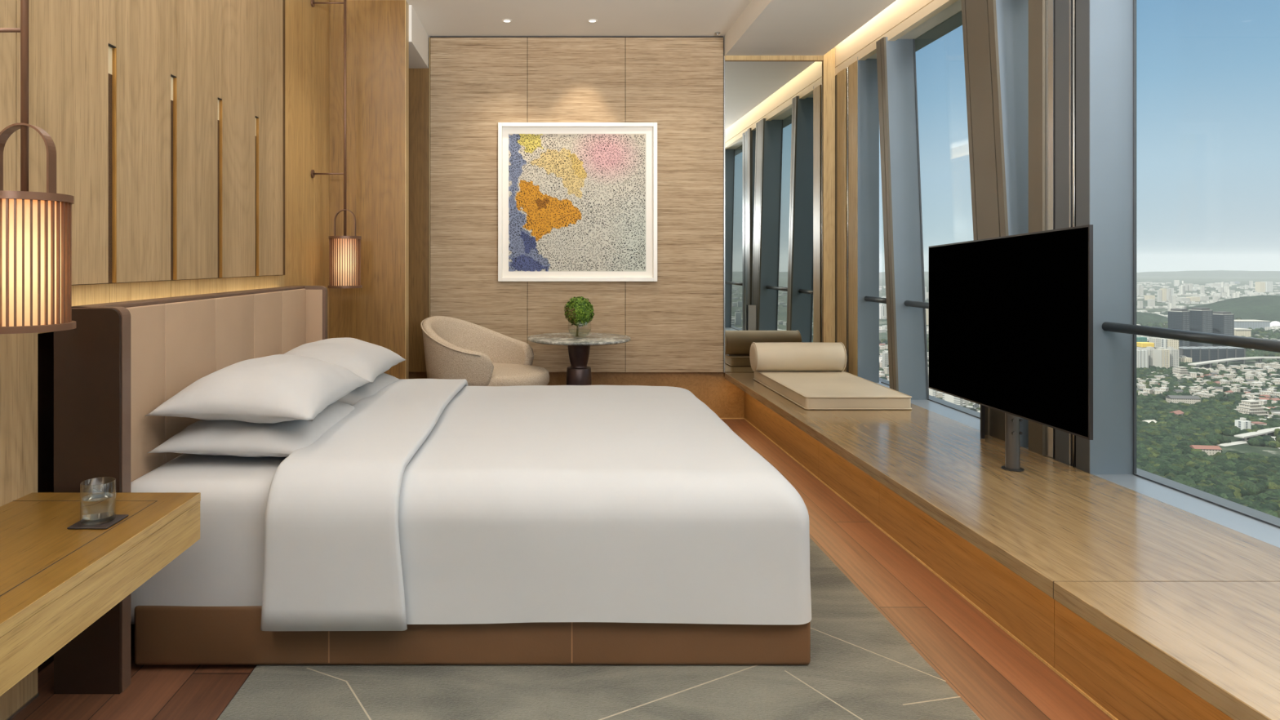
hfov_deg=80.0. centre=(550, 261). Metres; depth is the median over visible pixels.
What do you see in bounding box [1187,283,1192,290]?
tower
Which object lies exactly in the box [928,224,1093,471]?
television
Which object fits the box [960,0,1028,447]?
column
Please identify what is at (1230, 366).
house
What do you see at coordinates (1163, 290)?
tower
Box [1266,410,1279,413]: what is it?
house
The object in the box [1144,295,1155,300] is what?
tower
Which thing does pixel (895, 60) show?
column
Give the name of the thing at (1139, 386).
house
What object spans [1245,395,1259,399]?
house
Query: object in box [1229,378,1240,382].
house
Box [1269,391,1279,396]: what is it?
house
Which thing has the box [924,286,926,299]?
tower
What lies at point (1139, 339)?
building
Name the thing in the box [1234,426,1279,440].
flyover
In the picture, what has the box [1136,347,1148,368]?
apartment block
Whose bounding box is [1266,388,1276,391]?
house
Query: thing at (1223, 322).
tower
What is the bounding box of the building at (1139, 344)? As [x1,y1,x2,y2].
[1136,342,1154,348]
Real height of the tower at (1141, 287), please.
72.337 m
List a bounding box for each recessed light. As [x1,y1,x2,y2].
[502,18,511,22]
[587,18,597,22]
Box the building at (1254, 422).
[1251,421,1266,425]
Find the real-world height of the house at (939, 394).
8.695 m
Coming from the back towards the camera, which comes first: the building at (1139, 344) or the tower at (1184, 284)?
the tower at (1184, 284)
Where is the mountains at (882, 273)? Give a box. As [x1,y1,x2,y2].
[879,271,928,276]
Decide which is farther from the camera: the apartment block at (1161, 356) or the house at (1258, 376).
the apartment block at (1161, 356)
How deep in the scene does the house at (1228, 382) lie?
1503.99 m
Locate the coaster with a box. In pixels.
[66,514,128,528]
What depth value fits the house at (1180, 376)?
1606.47 m
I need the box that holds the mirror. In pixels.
[724,60,822,372]
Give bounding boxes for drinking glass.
[80,476,115,525]
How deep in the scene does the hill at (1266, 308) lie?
3345.72 m
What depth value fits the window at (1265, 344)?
2.75 m
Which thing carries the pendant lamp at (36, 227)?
hanging from the ceiling at (746, 27)
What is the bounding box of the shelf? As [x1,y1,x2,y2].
[0,492,200,696]
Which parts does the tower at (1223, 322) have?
roof crown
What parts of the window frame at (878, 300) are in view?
handrail, handrail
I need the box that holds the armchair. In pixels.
[420,315,549,386]
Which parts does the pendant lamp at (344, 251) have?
lamp shade, rod, arch handle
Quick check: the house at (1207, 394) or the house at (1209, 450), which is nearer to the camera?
the house at (1209, 450)
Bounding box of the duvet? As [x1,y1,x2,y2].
[260,378,811,631]
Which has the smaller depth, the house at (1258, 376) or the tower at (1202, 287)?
the house at (1258, 376)
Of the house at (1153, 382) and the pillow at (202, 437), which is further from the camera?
the house at (1153, 382)
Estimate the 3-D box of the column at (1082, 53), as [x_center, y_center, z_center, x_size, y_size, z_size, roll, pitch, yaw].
[2.365,-0.308,3.390,0.206,2.434,0.404,0,0,0]
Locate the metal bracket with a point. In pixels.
(984, 410)
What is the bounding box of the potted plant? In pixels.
[564,296,594,337]
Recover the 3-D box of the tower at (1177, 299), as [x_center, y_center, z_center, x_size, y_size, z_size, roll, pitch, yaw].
[4036.303,240.143,4832.394,57.253,22.265,40.000,0,0,-6]
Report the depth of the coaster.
1.93 m
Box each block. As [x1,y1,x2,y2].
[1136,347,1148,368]
[1142,346,1155,366]
[1149,337,1161,349]
[1153,346,1169,368]
[1160,337,1168,348]
[1164,346,1178,367]
[1167,338,1178,349]
[1178,346,1245,362]
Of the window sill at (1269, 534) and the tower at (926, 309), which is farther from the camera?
the tower at (926, 309)
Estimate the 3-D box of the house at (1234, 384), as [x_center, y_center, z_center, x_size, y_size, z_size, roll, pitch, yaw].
[1343.140,245.958,1485.102,20.670,10.633,9.938,0,0,-14]
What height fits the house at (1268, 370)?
14.644 m
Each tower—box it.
[879,306,883,319]
[882,352,888,368]
[883,304,886,319]
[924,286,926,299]
[925,308,928,324]
[1136,284,1139,294]
[1137,301,1142,308]
[1139,285,1143,294]
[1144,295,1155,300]
[1156,289,1161,302]
[1160,288,1166,301]
[1166,288,1170,301]
[1168,308,1190,346]
[1170,288,1173,295]
[1176,297,1190,301]
[1182,283,1187,290]
[1186,296,1199,301]
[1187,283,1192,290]
[1188,307,1213,346]
[1195,295,1208,301]
[1200,285,1204,293]
[1208,283,1221,286]
[1212,295,1218,301]
[1213,311,1234,346]
[1254,281,1265,292]
[1265,281,1272,292]
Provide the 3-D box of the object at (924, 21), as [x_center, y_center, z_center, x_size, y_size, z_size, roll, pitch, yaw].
[2.450,-1.661,1.375,0.340,0.328,9.550,0,0,0]
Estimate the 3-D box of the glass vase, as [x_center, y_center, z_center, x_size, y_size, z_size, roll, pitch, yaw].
[0.210,0.481,5.560,0.172,0.148,0.172,0,0,0]
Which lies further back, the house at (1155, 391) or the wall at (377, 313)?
the house at (1155, 391)
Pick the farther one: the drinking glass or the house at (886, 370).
the house at (886, 370)
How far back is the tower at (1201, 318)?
2003.68 m
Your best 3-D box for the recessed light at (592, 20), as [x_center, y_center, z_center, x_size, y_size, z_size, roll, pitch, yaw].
[0.314,-1.822,5.720,0.080,0.006,0.080,0,0,0]
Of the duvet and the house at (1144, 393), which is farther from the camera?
the house at (1144, 393)
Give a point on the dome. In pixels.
(1272, 323)
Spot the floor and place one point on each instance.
(997, 677)
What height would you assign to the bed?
1.140 m
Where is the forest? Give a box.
[879,315,1279,518]
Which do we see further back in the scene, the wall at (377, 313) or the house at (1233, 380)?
the house at (1233, 380)
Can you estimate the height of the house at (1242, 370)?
11.024 m
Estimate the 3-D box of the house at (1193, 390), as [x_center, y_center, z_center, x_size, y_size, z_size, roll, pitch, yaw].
[1216.128,245.546,1429.341,12.221,11.457,12.221,0,0,0]
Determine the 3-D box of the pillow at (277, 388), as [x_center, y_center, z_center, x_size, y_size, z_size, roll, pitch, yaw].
[-1.074,0.477,2.930,0.560,0.205,0.820,2,0,0]
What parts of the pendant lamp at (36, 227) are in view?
rod, arch handle, lamp shade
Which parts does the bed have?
headboard, upholstered panel, upholstered panel, mattress, upholstered panel, upholstered panel, upholstered panel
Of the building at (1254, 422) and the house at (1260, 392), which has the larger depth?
the house at (1260, 392)
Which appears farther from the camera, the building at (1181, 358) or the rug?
the building at (1181, 358)
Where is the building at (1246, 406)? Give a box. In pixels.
[1233,400,1268,417]
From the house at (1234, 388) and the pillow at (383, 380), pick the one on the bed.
the pillow at (383, 380)
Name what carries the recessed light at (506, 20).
in the ceiling at (746, 27)
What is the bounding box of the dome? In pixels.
[1270,320,1279,327]
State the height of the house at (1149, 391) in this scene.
14.799 m
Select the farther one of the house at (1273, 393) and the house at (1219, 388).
the house at (1219, 388)
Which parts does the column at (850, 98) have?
post, wood post, wood post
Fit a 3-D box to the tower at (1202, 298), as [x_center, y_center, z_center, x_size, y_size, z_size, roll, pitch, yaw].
[4212.078,235.168,4894.091,54.765,32.215,40.000,0,0,-6]
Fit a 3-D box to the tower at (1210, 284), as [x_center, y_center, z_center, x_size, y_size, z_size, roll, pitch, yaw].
[6838.270,235.891,7778.757,117.945,30.768,40.000,0,0,-6]
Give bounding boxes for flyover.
[1187,356,1279,367]
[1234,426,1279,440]
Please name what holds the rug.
on the floor
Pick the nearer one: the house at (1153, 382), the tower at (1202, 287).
the house at (1153, 382)
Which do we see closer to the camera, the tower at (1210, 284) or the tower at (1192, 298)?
the tower at (1192, 298)
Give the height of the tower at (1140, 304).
40.528 m
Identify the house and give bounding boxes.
[883,367,888,373]
[936,391,942,397]
[1137,379,1146,382]
[1137,384,1146,388]
[1137,391,1147,395]
[1142,388,1152,394]
[1142,419,1156,422]
[1149,380,1158,384]
[1153,389,1162,394]
[1154,375,1165,378]
[1159,386,1168,391]
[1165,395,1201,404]
[1169,409,1183,415]
[1173,373,1183,379]
[1173,389,1182,392]
[1182,376,1193,379]
[1188,388,1200,394]
[1189,372,1196,377]
[1189,444,1222,455]
[1192,392,1202,397]
[1194,385,1203,390]
[1201,392,1214,397]
[1211,375,1222,378]
[1213,386,1222,391]
[1214,367,1226,370]
[1219,380,1230,384]
[1223,373,1232,379]
[1224,390,1233,394]
[1225,368,1235,372]
[1226,365,1239,368]
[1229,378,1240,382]
[1229,386,1239,392]
[1231,383,1241,387]
[1241,368,1252,371]
[1244,375,1253,379]
[1244,378,1254,382]
[1245,392,1257,395]
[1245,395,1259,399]
[1249,383,1262,386]
[1254,374,1265,378]
[1254,390,1271,395]
[1255,363,1264,368]
[1257,399,1266,404]
[1258,377,1270,381]
[1266,368,1274,373]
[1266,380,1279,384]
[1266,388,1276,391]
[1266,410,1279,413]
[1267,363,1276,367]
[1267,412,1279,417]
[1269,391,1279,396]
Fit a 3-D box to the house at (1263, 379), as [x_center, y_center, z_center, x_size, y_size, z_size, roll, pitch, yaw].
[1467.918,245.005,1556.335,13.376,12.540,13.376,0,0,-19]
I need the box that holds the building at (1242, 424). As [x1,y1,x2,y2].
[1235,417,1251,430]
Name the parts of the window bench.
panel, panel, panel, panel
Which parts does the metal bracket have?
plate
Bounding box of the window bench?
[724,372,1279,719]
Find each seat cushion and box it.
[487,362,549,386]
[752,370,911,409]
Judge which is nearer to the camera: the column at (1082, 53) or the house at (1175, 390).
the column at (1082, 53)
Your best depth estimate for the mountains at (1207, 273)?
8883.94 m
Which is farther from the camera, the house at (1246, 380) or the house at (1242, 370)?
the house at (1242, 370)
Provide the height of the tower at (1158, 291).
75.382 m
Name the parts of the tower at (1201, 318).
roof crown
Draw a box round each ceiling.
[405,0,896,68]
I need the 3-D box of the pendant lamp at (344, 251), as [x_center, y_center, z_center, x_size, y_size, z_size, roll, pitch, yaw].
[-1.383,-0.829,4.886,0.320,1.992,0.215,0,0,0]
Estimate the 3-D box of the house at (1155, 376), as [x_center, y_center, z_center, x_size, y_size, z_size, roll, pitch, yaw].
[1278.075,245.546,1592.990,22.273,11.457,10.708,0,0,12]
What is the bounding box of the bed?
[53,285,810,693]
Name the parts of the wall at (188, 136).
wood panel, panel, niche panel, wood panel, slot plate, wood panel, slot plate, wood panel, slot plate, wood panel, wood panel, panel, panel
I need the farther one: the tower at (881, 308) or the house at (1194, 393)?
the tower at (881, 308)
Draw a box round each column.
[822,48,879,382]
[875,36,928,399]
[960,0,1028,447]
[1028,0,1136,474]
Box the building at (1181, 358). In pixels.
[1178,355,1191,362]
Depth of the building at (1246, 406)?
1226.32 m
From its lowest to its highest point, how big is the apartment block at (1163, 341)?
68.500 m
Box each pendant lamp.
[0,0,75,333]
[311,0,362,288]
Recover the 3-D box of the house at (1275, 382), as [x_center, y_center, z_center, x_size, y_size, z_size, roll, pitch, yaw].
[1463.137,245.658,1529.414,21.840,11.235,10.500,0,0,21]
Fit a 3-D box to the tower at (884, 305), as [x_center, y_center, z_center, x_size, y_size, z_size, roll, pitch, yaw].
[1474.588,220.417,3340.194,13.225,61.717,10.580,0,0,-6]
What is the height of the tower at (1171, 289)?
83.758 m
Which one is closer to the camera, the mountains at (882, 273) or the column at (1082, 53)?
the column at (1082, 53)
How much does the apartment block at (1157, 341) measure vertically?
69.208 m
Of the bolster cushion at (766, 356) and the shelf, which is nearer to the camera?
the shelf
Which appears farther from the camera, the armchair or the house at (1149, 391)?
the house at (1149, 391)
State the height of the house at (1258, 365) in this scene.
14.831 m
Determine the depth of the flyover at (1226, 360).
1839.58 m
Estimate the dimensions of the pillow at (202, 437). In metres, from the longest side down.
0.790 x 0.550 x 0.162 m
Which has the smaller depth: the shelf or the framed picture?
the shelf
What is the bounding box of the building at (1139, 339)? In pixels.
[1136,335,1146,342]
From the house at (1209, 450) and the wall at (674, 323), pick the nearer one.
the wall at (674, 323)
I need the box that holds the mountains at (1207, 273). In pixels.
[1136,270,1279,277]
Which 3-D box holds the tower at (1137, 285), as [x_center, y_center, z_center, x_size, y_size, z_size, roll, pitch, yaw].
[4467.746,211.299,5770.949,26.650,79.951,21.320,0,0,-6]
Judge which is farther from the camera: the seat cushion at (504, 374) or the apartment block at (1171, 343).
the apartment block at (1171, 343)
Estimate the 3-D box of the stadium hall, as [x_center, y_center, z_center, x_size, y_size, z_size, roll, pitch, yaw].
[2561.163,233.177,2790.000,126.526,36.196,62.400,0,0,0]
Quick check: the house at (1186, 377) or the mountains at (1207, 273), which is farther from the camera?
the mountains at (1207, 273)
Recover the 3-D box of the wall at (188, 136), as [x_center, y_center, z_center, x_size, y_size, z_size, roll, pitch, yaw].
[-1.590,-0.275,1.400,0.320,3.100,9.800,0,0,0]
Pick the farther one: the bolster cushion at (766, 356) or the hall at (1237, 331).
the hall at (1237, 331)
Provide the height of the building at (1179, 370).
20.000 m
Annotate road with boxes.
[1218,436,1275,446]
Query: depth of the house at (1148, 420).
1156.96 m
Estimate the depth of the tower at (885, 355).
1776.47 m
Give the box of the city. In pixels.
[879,280,1279,413]
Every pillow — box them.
[144,354,369,423]
[147,400,354,457]
[284,337,405,382]
[337,373,399,405]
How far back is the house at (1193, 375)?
1615.52 m
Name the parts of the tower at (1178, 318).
roof crown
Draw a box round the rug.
[217,537,981,719]
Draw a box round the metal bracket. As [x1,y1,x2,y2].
[980,404,988,438]
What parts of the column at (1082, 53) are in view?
grey panel, seal rail, grey panel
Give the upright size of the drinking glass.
0.102 m
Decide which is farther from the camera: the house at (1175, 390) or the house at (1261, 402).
the house at (1175, 390)
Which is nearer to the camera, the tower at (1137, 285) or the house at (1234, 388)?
the house at (1234, 388)
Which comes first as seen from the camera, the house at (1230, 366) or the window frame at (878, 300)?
the window frame at (878, 300)
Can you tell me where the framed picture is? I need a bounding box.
[497,122,657,281]
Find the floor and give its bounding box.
[10,418,1112,719]
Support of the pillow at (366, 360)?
on the pillow at (383, 380)
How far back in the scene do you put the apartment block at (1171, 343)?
1830.17 m
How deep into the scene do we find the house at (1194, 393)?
1394.02 m
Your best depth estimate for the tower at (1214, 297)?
4875.13 m
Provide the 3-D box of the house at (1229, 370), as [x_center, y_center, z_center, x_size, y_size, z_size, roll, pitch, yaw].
[1526.247,245.271,1699.223,12.808,12.007,12.808,0,0,-17]
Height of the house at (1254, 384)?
12.866 m
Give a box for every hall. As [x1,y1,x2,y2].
[1234,320,1271,329]
[1234,328,1252,337]
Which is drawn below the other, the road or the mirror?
the road
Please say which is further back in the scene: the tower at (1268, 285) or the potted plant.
the tower at (1268, 285)
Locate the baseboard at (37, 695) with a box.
[5,692,39,719]
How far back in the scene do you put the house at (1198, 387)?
1471.31 m
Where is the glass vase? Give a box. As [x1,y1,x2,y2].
[568,320,590,337]
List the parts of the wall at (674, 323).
trim, cloth panel, cloth panel, cloth panel, edge trim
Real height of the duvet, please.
0.493 m
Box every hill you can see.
[1136,311,1168,324]
[1160,294,1279,321]
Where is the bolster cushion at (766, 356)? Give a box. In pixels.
[749,342,846,371]
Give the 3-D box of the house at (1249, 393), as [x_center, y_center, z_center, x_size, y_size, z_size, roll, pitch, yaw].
[1284.939,246.369,1390.134,19.073,9.812,9.170,0,0,4]
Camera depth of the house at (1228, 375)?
1593.97 m
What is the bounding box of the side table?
[527,332,631,385]
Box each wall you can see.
[0,0,328,719]
[328,0,408,378]
[408,36,822,417]
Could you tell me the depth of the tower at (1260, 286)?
6233.87 m
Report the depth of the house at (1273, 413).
1209.67 m
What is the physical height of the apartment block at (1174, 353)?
53.631 m
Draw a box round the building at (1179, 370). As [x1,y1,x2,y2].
[1172,366,1189,376]
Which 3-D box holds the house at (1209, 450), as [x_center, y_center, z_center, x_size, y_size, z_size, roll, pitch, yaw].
[851.471,245.015,984.920,32.000,12.520,13.000,0,0,9]
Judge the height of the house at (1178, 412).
11.840 m
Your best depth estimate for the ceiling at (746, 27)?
5.54 m
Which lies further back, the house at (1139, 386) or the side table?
the house at (1139, 386)
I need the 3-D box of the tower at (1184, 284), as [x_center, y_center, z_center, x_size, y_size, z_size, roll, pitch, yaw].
[5506.388,218.783,6565.209,25.994,64.985,20.795,0,0,-6]
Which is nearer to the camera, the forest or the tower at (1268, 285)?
the forest
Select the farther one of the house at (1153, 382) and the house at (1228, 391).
the house at (1153, 382)
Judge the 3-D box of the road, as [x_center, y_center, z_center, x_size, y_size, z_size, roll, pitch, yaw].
[1007.384,250.675,1058.288,191.638,0.001,60.602,0,0,0]
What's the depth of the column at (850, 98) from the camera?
5.73 m

